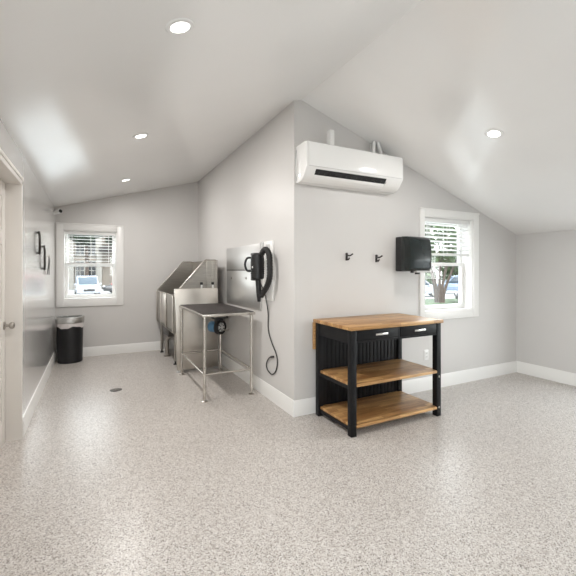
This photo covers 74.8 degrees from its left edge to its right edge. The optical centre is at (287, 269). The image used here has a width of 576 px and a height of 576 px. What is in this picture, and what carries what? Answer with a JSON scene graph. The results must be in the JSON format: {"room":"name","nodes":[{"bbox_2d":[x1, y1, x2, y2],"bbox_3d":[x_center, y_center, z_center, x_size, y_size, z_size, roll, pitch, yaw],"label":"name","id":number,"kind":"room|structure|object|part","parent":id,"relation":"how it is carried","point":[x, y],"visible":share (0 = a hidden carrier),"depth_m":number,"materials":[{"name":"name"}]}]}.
{"room":"pet grooming room","nodes":[
{"label":"pet grooming room","id":0,"kind":"room"},
{"bbox_2d":[0,119,54,414],"bbox_3d":[-1.555,0.194,1.623,0.200,2.411,9.910,0,0,-27],"label":"wall","id":1,"kind":"structure","parent":0,"point":[38,209],"depth_m":3.85,"materials":[{"name":"grey paint"}]},
{"bbox_2d":[0,148,23,449],"bbox_3d":[-2.085,0.315,2.706,0.188,2.170,0.920,0,0,-27],"label":"door","id":2,"kind":"structure","parent":1,"relation":"in","point":[11,180],"depth_m":3.08,"materials":[{"name":"paint"}]},
{"bbox_3d":[-2.237,0.445,3.027,0.071,0.066,0.066,0,0,-27],"label":"knob","id":3,"kind":"part","parent":2,"relation":"part of","materials":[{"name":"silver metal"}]},
{"bbox_2d":[37,231,40,254],"bbox_3d":[-2.670,-0.290,4.046,0.040,0.249,0.103,0,0,-27],"label":"grab bar","id":4,"kind":"object","parent":1,"relation":"attached to","point":[38,232],"visible":0.98,"depth_m":4.02,"materials":[{"name":"brown metal"}]},
{"bbox_2d":[23,350,55,436],"bbox_3d":[-2.928,1.324,4.527,0.016,0.152,3.090,0,0,-27],"label":"baseboard","id":5,"kind":"structure","parent":1,"relation":"attached to","point":[29,412],"depth_m":3.93,"materials":[{"name":"white paint"}]},
{"bbox_2d":[42,245,45,269],"bbox_3d":[-2.881,-0.143,4.455,0.040,0.294,0.103,0,0,-27],"label":"grab bar","id":6,"kind":"object","parent":1,"relation":"attached to","point":[43,246],"visible":1,"depth_m":4.43,"materials":[{"name":"brown metal"}]},
{"bbox_2d":[46,255,49,274],"bbox_3d":[-3.070,-0.065,4.830,0.042,0.255,0.209,0,0,-27],"label":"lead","id":7,"kind":"object","parent":1,"relation":"hanging from","point":[49,255],"visible":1,"depth_m":4.82,"materials":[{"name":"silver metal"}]},
{"bbox_2d":[54,209,61,215],"bbox_3d":[-3.539,-0.878,5.747,0.294,0.112,0.096,0,0,40],"label":"security camera","id":8,"kind":"object","parent":1,"relation":"attached to","point":[58,211],"visible":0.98,"depth_m":5.67,"materials":[{"name":"white plastic"}]},
{"bbox_2d":[55,182,197,349],"bbox_3d":[-2.692,-0.134,6.498,2.240,3.067,0.200,0,0,-27],"label":"wall","id":9,"kind":"structure","parent":0,"point":[160,229],"depth_m":6.46,"materials":[{"name":"grey paint"}]},
{"bbox_2d":[56,222,123,306],"bbox_3d":[-3.237,-0.080,6.197,0.965,1.330,0.218,0,0,-27],"label":"window","id":10,"kind":"structure","parent":9,"relation":"in","point":[63,299],"depth_m":6.11,"materials":[{"name":"white paint"}]},
{"bbox_2d":[65,231,114,264],"bbox_3d":[-3.226,-0.353,6.166,0.735,0.536,0.072,0,0,-27],"label":"window blind","id":11,"kind":"object","parent":10,"relation":"attached to","point":[66,232],"visible":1,"depth_m":6.13,"materials":[{"name":"white plastic"}]},
{"bbox_3d":[-3.229,-0.099,6.171,0.727,0.028,0.050,0,0,-27],"label":"rail","id":12,"kind":"part","parent":11,"relation":"part of","materials":[{"name":"white plastic"}]},
{"bbox_3d":[-3.279,-0.339,6.267,0.741,0.568,0.036,0,0,-27],"label":"sash","id":13,"kind":"part","parent":10,"relation":"part of","materials":[{"name":"white paint"}]},
{"bbox_3d":[-3.260,0.179,6.232,0.741,0.549,0.036,0,0,-27],"label":"sash","id":14,"kind":"part","parent":10,"relation":"part of","materials":[{"name":"white paint"}]},
{"bbox_2d":[56,340,173,359],"bbox_3d":[-2.642,1.324,6.402,2.240,0.152,0.016,0,0,-27],"label":"baseboard","id":15,"kind":"structure","parent":9,"relation":"attached to","point":[145,346],"depth_m":6.34,"materials":[{"name":"white paint"}]},
{"bbox_2d":[198,100,311,400],"bbox_3d":[-0.752,-0.124,5.396,0.200,3.047,3.935,0,0,-27],"label":"wall","id":16,"kind":"structure","parent":0,"point":[253,196],"depth_m":4.08,"materials":[{"name":"grey paint"}]},
{"bbox_2d":[227,243,261,310],"bbox_3d":[-0.593,0.075,4.840,0.023,0.775,1.240,0,0,-27],"label":"sheet","id":17,"kind":"object","parent":16,"relation":"attached to","point":[241,290],"visible":0.87,"depth_m":4.85,"materials":[{"name":"metal"}]},
{"bbox_2d":[218,351,293,416],"bbox_3d":[-0.803,1.324,5.258,0.016,0.152,3.735,0,0,-27],"label":"baseboard","id":18,"kind":"structure","parent":16,"relation":"attached to","point":[284,402],"depth_m":4.21,"materials":[{"name":"white paint"}]},
{"bbox_2d":[263,240,273,300],"bbox_3d":[-0.218,0.007,4.122,0.016,0.645,0.270,0,0,-27],"label":"board","id":19,"kind":"object","parent":16,"relation":"attached to","point":[270,293],"visible":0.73,"depth_m":4.05,"materials":[{"name":"white paint"}]},
{"bbox_2d":[244,242,277,374],"bbox_3d":[-0.300,0.411,3.998,0.268,1.423,0.346,0,0,-27],"label":"dryer","id":20,"kind":"object","parent":19,"relation":"attached to","point":[257,259],"visible":1,"depth_m":3.97,"materials":[{"name":"black plastic"}]},
{"bbox_3d":[-0.429,-0.060,4.042,0.086,0.166,0.025,0,0,1],"label":"handle","id":21,"kind":"part","parent":20,"relation":"part of","materials":[{"name":"black plastic"}]},
{"bbox_2d":[250,265,263,273],"bbox_3d":[-0.326,-0.024,4.033,0.150,0.128,0.150,0,0,-27],"label":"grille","id":22,"kind":"object","parent":20,"relation":"attached to","point":[255,269],"depth_m":3.97,"materials":[{"name":"black plastic"}]},
{"bbox_3d":[-0.225,0.604,4.006,0.127,1.037,0.293,0,0,-27],"label":"power cord","id":23,"kind":"part","parent":20,"relation":"part of","materials":[{"name":"black rubber"}]},
{"bbox_2d":[0,349,575,575],"bbox_3d":[1.070,1.500,2.974,6.105,0.200,9.910,0,0,-27],"label":"floor","id":24,"kind":"structure","parent":0,"point":[147,477],"depth_m":2.50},
{"bbox_2d":[55,315,84,363],"bbox_3d":[-3.336,1.054,5.773,0.392,0.692,0.392,0,0,-27],"label":"trash can","id":25,"kind":"object","parent":24,"relation":"on","point":[69,327],"visible":1,"depth_m":5.63,"materials":[{"name":"black plastic"}]},
{"bbox_2d":[110,388,121,391],"bbox_3d":[-2.007,1.397,4.399,0.132,0.006,0.132,0,0,-27],"label":"floor drain","id":26,"kind":"object","parent":24,"relation":"on","point":[114,389],"visible":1,"depth_m":4.40,"materials":[{"name":"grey metal"}]},
{"bbox_2d":[156,259,217,372],"bbox_3d":[-1.635,0.624,5.957,0.643,1.553,1.600,0,0,-27],"label":"tub","id":27,"kind":"object","parent":24,"relation":"on","point":[190,282],"visible":0.95,"depth_m":5.32,"materials":[{"name":"metal"}]},
{"bbox_3d":[-2.267,0.605,6.504,0.015,0.510,0.040,0,0,-27],"label":"tub door","id":28,"kind":"part","parent":27,"relation":"part of","materials":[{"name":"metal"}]},
{"bbox_3d":[-2.150,1.105,6.429,0.044,0.490,0.044,0,0,-27],"label":"leg","id":29,"kind":"part","parent":27,"relation":"part of","materials":[{"name":"metal"}]},
{"bbox_3d":[-1.938,0.600,5.863,0.018,0.500,0.520,0,0,-27],"label":"tub door","id":30,"kind":"part","parent":27,"relation":"part of","materials":[{"name":"metal"}]},
{"bbox_2d":[162,325,173,336],"bbox_3d":[-1.784,0.970,6.167,0.430,0.140,0.695,0,0,-27],"label":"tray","id":31,"kind":"object","parent":27,"relation":"on","point":[164,330],"depth_m":5.88,"materials":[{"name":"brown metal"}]},
{"bbox_3d":[-1.585,0.605,5.179,0.015,0.510,0.040,0,0,-27],"label":"tub door","id":32,"kind":"part","parent":27,"relation":"part of","materials":[{"name":"metal"}]},
{"bbox_3d":[-1.671,1.105,5.596,0.044,0.490,0.044,0,0,-27],"label":"leg","id":33,"kind":"part","parent":27,"relation":"part of","materials":[{"name":"metal"}]},
{"bbox_3d":[-1.282,0.815,5.275,0.603,1.110,0.064,0,0,-27],"label":"panel","id":34,"kind":"part","parent":27,"relation":"part of","materials":[{"name":"metal"}]},
{"bbox_2d":[179,303,254,402],"bbox_3d":[-0.917,0.933,4.651,0.604,0.934,1.239,0,0,-27],"label":"table","id":35,"kind":"object","parent":24,"relation":"on","point":[212,309],"visible":1,"depth_m":4.24,"materials":[{"name":"metal"}]},
{"bbox_3d":[-1.423,0.935,5.048,0.034,0.870,0.034,0,0,-27],"label":"leg","id":36,"kind":"part","parent":35,"relation":"part of","materials":[{"name":"metal"}]},
{"bbox_3d":[-0.887,0.935,4.008,0.034,0.870,0.034,0,0,-27],"label":"leg","id":37,"kind":"part","parent":35,"relation":"part of","materials":[{"name":"metal"}]},
{"bbox_3d":[-0.916,0.487,4.654,0.600,0.030,1.235,0,0,-27],"label":"table frame","id":38,"kind":"part","parent":35,"relation":"part of","materials":[{"name":"metal"}]},
{"bbox_2d":[208,316,228,334],"bbox_3d":[-0.938,0.680,5.066,0.232,0.356,0.238,0,0,45],"label":"pump","id":39,"kind":"object","parent":35,"relation":"attached to","point":[218,325],"visible":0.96,"depth_m":5.00,"materials":[{"name":"blue metal"}]},
{"bbox_3d":[-0.989,0.760,5.066,0.135,0.152,0.152,0,0,31],"label":"motor","id":40,"kind":"part","parent":39,"relation":"part of","materials":[{"name":"blue metal"}]},
{"bbox_3d":[-0.888,0.760,5.007,0.026,0.124,0.124,0,0,31],"label":"plate","id":41,"kind":"part","parent":39,"relation":"part of","materials":[{"name":"grey plastic"}]},
{"bbox_3d":[-0.947,0.935,5.293,0.034,0.870,0.034,0,0,-27],"label":"leg","id":42,"kind":"part","parent":35,"relation":"part of","materials":[{"name":"metal"}]},
{"bbox_3d":[-0.412,0.935,4.253,0.034,0.870,0.034,0,0,-27],"label":"leg","id":43,"kind":"part","parent":35,"relation":"part of","materials":[{"name":"metal"}]},
{"bbox_2d":[312,313,443,437],"bbox_3d":[0.868,0.938,3.638,1.096,0.925,0.629,0,0,-27],"label":"kitchen cart","id":44,"kind":"object","parent":24,"relation":"on","point":[361,368],"visible":1,"depth_m":3.60,"materials":[{"name":"black paint"}]},
{"bbox_3d":[0.304,0.953,3.636,0.056,0.894,0.056,0,0,-27],"label":"leg","id":45,"kind":"part","parent":44,"relation":"part of","materials":[{"name":"black paint"}]},
{"bbox_3d":[0.418,1.345,3.404,0.018,0.031,0.460,0,0,-27],"label":"shelf rail","id":46,"kind":"part","parent":44,"relation":"part of","materials":[{"name":"black paint"}]},
{"bbox_3d":[0.418,1.000,3.404,0.018,0.031,0.460,0,0,-27],"label":"shelf rail","id":47,"kind":"part","parent":44,"relation":"part of","materials":[{"name":"black paint"}]},
{"bbox_3d":[0.540,0.953,3.177,0.056,0.894,0.056,0,0,-27],"label":"leg","id":48,"kind":"part","parent":44,"relation":"part of","materials":[{"name":"black paint"}]},
{"bbox_3d":[0.750,0.920,3.868,1.002,0.827,0.020,0,0,-27],"label":"panel","id":49,"kind":"part","parent":44,"relation":"part of","materials":[{"name":"black paint"}]},
{"bbox_3d":[0.777,0.557,3.285,0.455,0.092,0.029,0,0,-27],"label":"drawer","id":50,"kind":"part","parent":44,"relation":"part of","materials":[{"name":"black paint"}]},
{"bbox_2d":[320,391,436,427],"bbox_3d":[0.879,1.319,3.618,1.022,0.025,0.538,0,0,-27],"label":"shelf","id":51,"kind":"object","parent":44,"relation":"attached to","point":[381,406],"depth_m":3.58,"materials":[{"name":"brown wood"}]},
{"bbox_2d":[320,359,436,386],"bbox_3d":[0.879,0.973,3.618,1.022,0.025,0.538,0,0,-27],"label":"shelf","id":52,"kind":"object","parent":44,"relation":"attached to","point":[375,371],"depth_m":3.57,"materials":[{"name":"brown wood"}]},
{"bbox_2d":[313,313,443,330],"bbox_3d":[0.869,0.491,3.638,1.094,0.032,0.610,0,0,-27],"label":"countertop","id":53,"kind":"structure","parent":44,"relation":"on","point":[366,322],"depth_m":3.51,"materials":[{"name":"brown wood"}]},
{"bbox_3d":[0.993,0.564,3.397,0.950,0.113,0.024,0,0,-27],"label":"rail","id":54,"kind":"part","parent":44,"relation":"part of","materials":[{"name":"black paint"}]},
{"bbox_3d":[1.198,0.953,4.096,0.056,0.894,0.056,0,0,-27],"label":"leg","id":55,"kind":"part","parent":44,"relation":"part of","materials":[{"name":"black paint"}]},
{"bbox_3d":[1.209,0.557,3.507,0.455,0.092,0.029,0,0,-27],"label":"drawer","id":56,"kind":"part","parent":44,"relation":"part of","materials":[{"name":"black paint"}]},
{"bbox_3d":[1.435,0.953,3.638,0.056,0.894,0.056,0,0,-27],"label":"leg","id":57,"kind":"part","parent":44,"relation":"part of","materials":[{"name":"black paint"}]},
{"bbox_2d":[0,0,575,234],"bbox_3d":[1.070,-1.109,2.974,6.105,1.382,9.910,0,0,-27],"label":"ceiling","id":58,"kind":"structure","parent":0,"point":[423,80],"depth_m":2.75,"materials":[{"name":"white paint"}]},
{"bbox_2d":[132,133,148,138],"bbox_3d":[-1.365,-1.243,3.493,0.145,0.047,0.150,0,0,-27],"label":"recessed light","id":59,"kind":"object","parent":58,"relation":"in","point":[140,135],"visible":1,"depth_m":3.49,"materials":[{"name":"white plastic"}]},
{"bbox_2d":[165,18,193,34],"bbox_3d":[-0.553,-1.244,1.927,0.145,0.047,0.150,0,0,-27],"label":"recessed light","id":60,"kind":"object","parent":58,"relation":"in","point":[178,26],"visible":1,"depth_m":1.92,"materials":[{"name":"white plastic"}]},
{"bbox_2d":[484,128,503,138],"bbox_3d":[1.796,-1.189,3.286,0.143,0.054,0.150,0,0,-27],"label":"recessed light","id":61,"kind":"object","parent":58,"relation":"in","point":[494,133],"visible":1,"depth_m":3.28,"materials":[{"name":"white plastic"}]},
{"bbox_2d":[312,107,515,396],"bbox_3d":[1.731,-0.124,4.574,3.465,3.049,0.200,0,0,-27],"label":"wall","id":62,"kind":"structure","parent":0,"point":[366,225],"depth_m":4.17,"materials":[{"name":"grey paint"}]},
{"bbox_2d":[295,129,402,194],"bbox_3d":[0.644,-1.095,3.780,1.213,0.539,0.218,0,0,-27],"label":"air conditioner","id":63,"kind":"object","parent":62,"relation":"attached to","point":[329,165],"visible":1,"depth_m":3.67,"materials":[{"name":"white plastic"}]},
{"bbox_2d":[314,169,385,183],"bbox_3d":[0.618,-0.903,3.708,0.848,0.062,0.071,0,0,-27],"label":"air vent","id":64,"kind":"object","parent":63,"relation":"attached to","point":[340,176],"depth_m":3.67,"materials":[{"name":"black plastic"}]},
{"bbox_2d":[293,361,516,416],"bbox_3d":[1.596,1.324,4.383,3.481,0.152,0.016,0,0,-27],"label":"baseboard","id":65,"kind":"structure","parent":62,"relation":"attached to","point":[306,406],"depth_m":4.54,"materials":[{"name":"white paint"}]},
{"bbox_2d":[396,236,431,273],"bbox_3d":[1.382,-0.160,4.155,0.314,0.413,0.234,0,0,-27],"label":"dispenser","id":66,"kind":"object","parent":62,"relation":"attached to","point":[413,254],"visible":1,"depth_m":4.06,"materials":[{"name":"black plastic"}]},
{"bbox_2d":[424,350,428,359],"bbox_3d":[1.613,0.990,4.396,0.072,0.120,0.010,0,0,-27],"label":"wall outlet","id":67,"kind":"object","parent":62,"relation":"attached to","point":[426,352],"visible":1,"depth_m":4.39,"materials":[{"name":"white plastic"}]},
{"bbox_2d":[419,207,479,318],"bbox_3d":[1.931,-0.065,4.656,1.025,1.310,0.218,0,0,-27],"label":"window","id":68,"kind":"structure","parent":62,"relation":"in","point":[468,305],"depth_m":4.76,"materials":[{"name":"white paint"}]},
{"bbox_3d":[1.880,-0.337,4.722,0.821,0.573,0.036,0,0,-27],"label":"sash","id":69,"kind":"part","parent":68,"relation":"part of","materials":[{"name":"white paint"}]},
{"bbox_3d":[1.899,0.197,4.686,0.821,0.574,0.036,0,0,-27],"label":"sash","id":70,"kind":"part","parent":68,"relation":"part of","materials":[{"name":"white paint"}]},
{"bbox_2d":[425,217,469,255],"bbox_3d":[1.933,-0.398,4.620,0.815,0.446,0.072,0,0,-27],"label":"window blind","id":71,"kind":"object","parent":68,"relation":"attached to","point":[443,222],"visible":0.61,"depth_m":4.63,"materials":[{"name":"white plastic"}]},
{"bbox_3d":[1.930,-0.189,4.626,0.807,0.028,0.050,0,0,-27],"label":"rail","id":72,"kind":"part","parent":71,"relation":"part of","materials":[{"name":"white plastic"}]},
{"bbox_3d":[2.203,-0.388,4.736,0.004,0.406,0.002,0,0,-27],"label":"ladder cord","id":73,"kind":"part","parent":71,"relation":"part of","materials":[{"name":"white fabric"}]},
{"bbox_2d":[516,230,575,372],"bbox_3d":[4.550,0.442,2.665,0.200,1.916,6.175,0,0,-27],"label":"wall","id":74,"kind":"structure","parent":0,"point":[545,261],"depth_m":4.84,"materials":[{"name":"grey paint"}]},
{"bbox_2d":[517,361,575,385],"bbox_3d":[4.454,1.324,2.615,0.016,0.152,5.775,0,0,-27],"label":"baseboard","id":75,"kind":"structure","parent":74,"relation":"attached to","point":[560,376],"depth_m":4.81,"materials":[{"name":"white paint"}]},
{"label":"outside","id":76,"kind":"structure","parent":0,"visible":0},
{"bbox_2d":[68,276,454,298],"bbox_3d":[-0.389,2.350,33.539,210.000,0.200,180.000,0,0,-27],"label":"ground","id":77,"kind":"structure","parent":76,"point":[449,294],"depth_m":36.09,"materials":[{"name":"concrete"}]},
{"bbox_2d":[68,234,102,275],"bbox_3d":[-21.205,-2.095,39.603,3.943,8.715,4.204,0,0,-27],"label":"tree","id":78,"kind":"object","parent":77,"relation":"on","point":[72,237],"visible":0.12,"depth_m":38.72,"materials":[{"name":"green plant"}]},
{"bbox_2d":[74,276,101,293],"bbox_3d":[-17.871,1.376,33.529,2.120,1.751,4.604,0,0,-32],"label":"car","id":79,"kind":"object","parent":77,"relation":"on","point":[83,284],"visible":0.95,"depth_m":32.47,"materials":[{"name":"white paint"}]},
{"bbox_2d":[68,236,111,289],"bbox_3d":[-28.337,-3.425,48.510,40.000,11.350,14.800,0,0,-27],"label":"apartment building","id":80,"kind":"structure","parent":77,"relation":"on","point":[97,251],"depth_m":44.55,"materials":[{"name":"beige"}]},
{"bbox_2d":[103,284,111,292],"bbox_3d":[-15.508,1.511,36.779,4.602,1.481,2.120,0,0,-29],"label":"car","id":81,"kind":"object","parent":77,"relation":"on","point":[105,287],"visible":0.23,"depth_m":35.11,"materials":[{"name":"paint"}]},
{"bbox_2d":[425,280,433,296],"bbox_3d":[10.907,1.376,32.147,4.604,1.751,2.120,0,0,13],"label":"car","id":82,"kind":"object","parent":77,"relation":"on","point":[428,287],"visible":0.22,"depth_m":31.06,"materials":[{"name":"white paint"}]},
{"bbox_2d":[425,225,436,283],"bbox_3d":[16.937,-2.736,49.067,4.950,10.264,8.578,0,0,13],"label":"tree","id":83,"kind":"object","parent":77,"relation":"on","point":[428,279],"visible":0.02,"depth_m":47.32,"materials":[{"name":"green plant"}]},
{"bbox_2d":[425,298,458,304],"bbox_3d":[18.913,2.255,28.171,32.644,0.090,7.657,0,0,-19],"label":"grass strip","id":84,"kind":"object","parent":77,"relation":"on","point":[447,300],"depth_m":26.45,"materials":[{"name":"green plant"}]},
{"bbox_2d":[425,223,456,302],"bbox_3d":[10.396,-1.210,25.636,5.936,6.935,2.700,0,0,22],"label":"tree","id":85,"kind":"object","parent":84,"relation":"on","point":[440,290],"visible":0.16,"depth_m":25.46,"materials":[{"name":"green plant"}]},
{"bbox_2d":[454,291,458,298],"bbox_3d":[13.384,1.511,25.116,4.202,1.481,2.120,0,0,21],"label":"car","id":86,"kind":"object","parent":84,"relation":"on","point":[456,293],"visible":0.16,"depth_m":25.06,"materials":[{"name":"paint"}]},
{"bbox_2d":[432,275,458,291],"bbox_3d":[16.339,1.376,36.419,4.604,1.751,2.120,0,0,15],"label":"car","id":87,"kind":"object","parent":77,"relation":"on","point":[453,285],"visible":0.15,"depth_m":35.73,"materials":[{"name":"silver metal"}]},
{"bbox_2d":[433,227,458,281],"bbox_3d":[23.108,-3.284,51.556,6.287,11.446,7.436,0,0,36],"label":"tree","id":88,"kind":"object","parent":77,"relation":"on","point":[456,268],"visible":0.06,"depth_m":50.33,"materials":[{"name":"green plant"}]}
]}

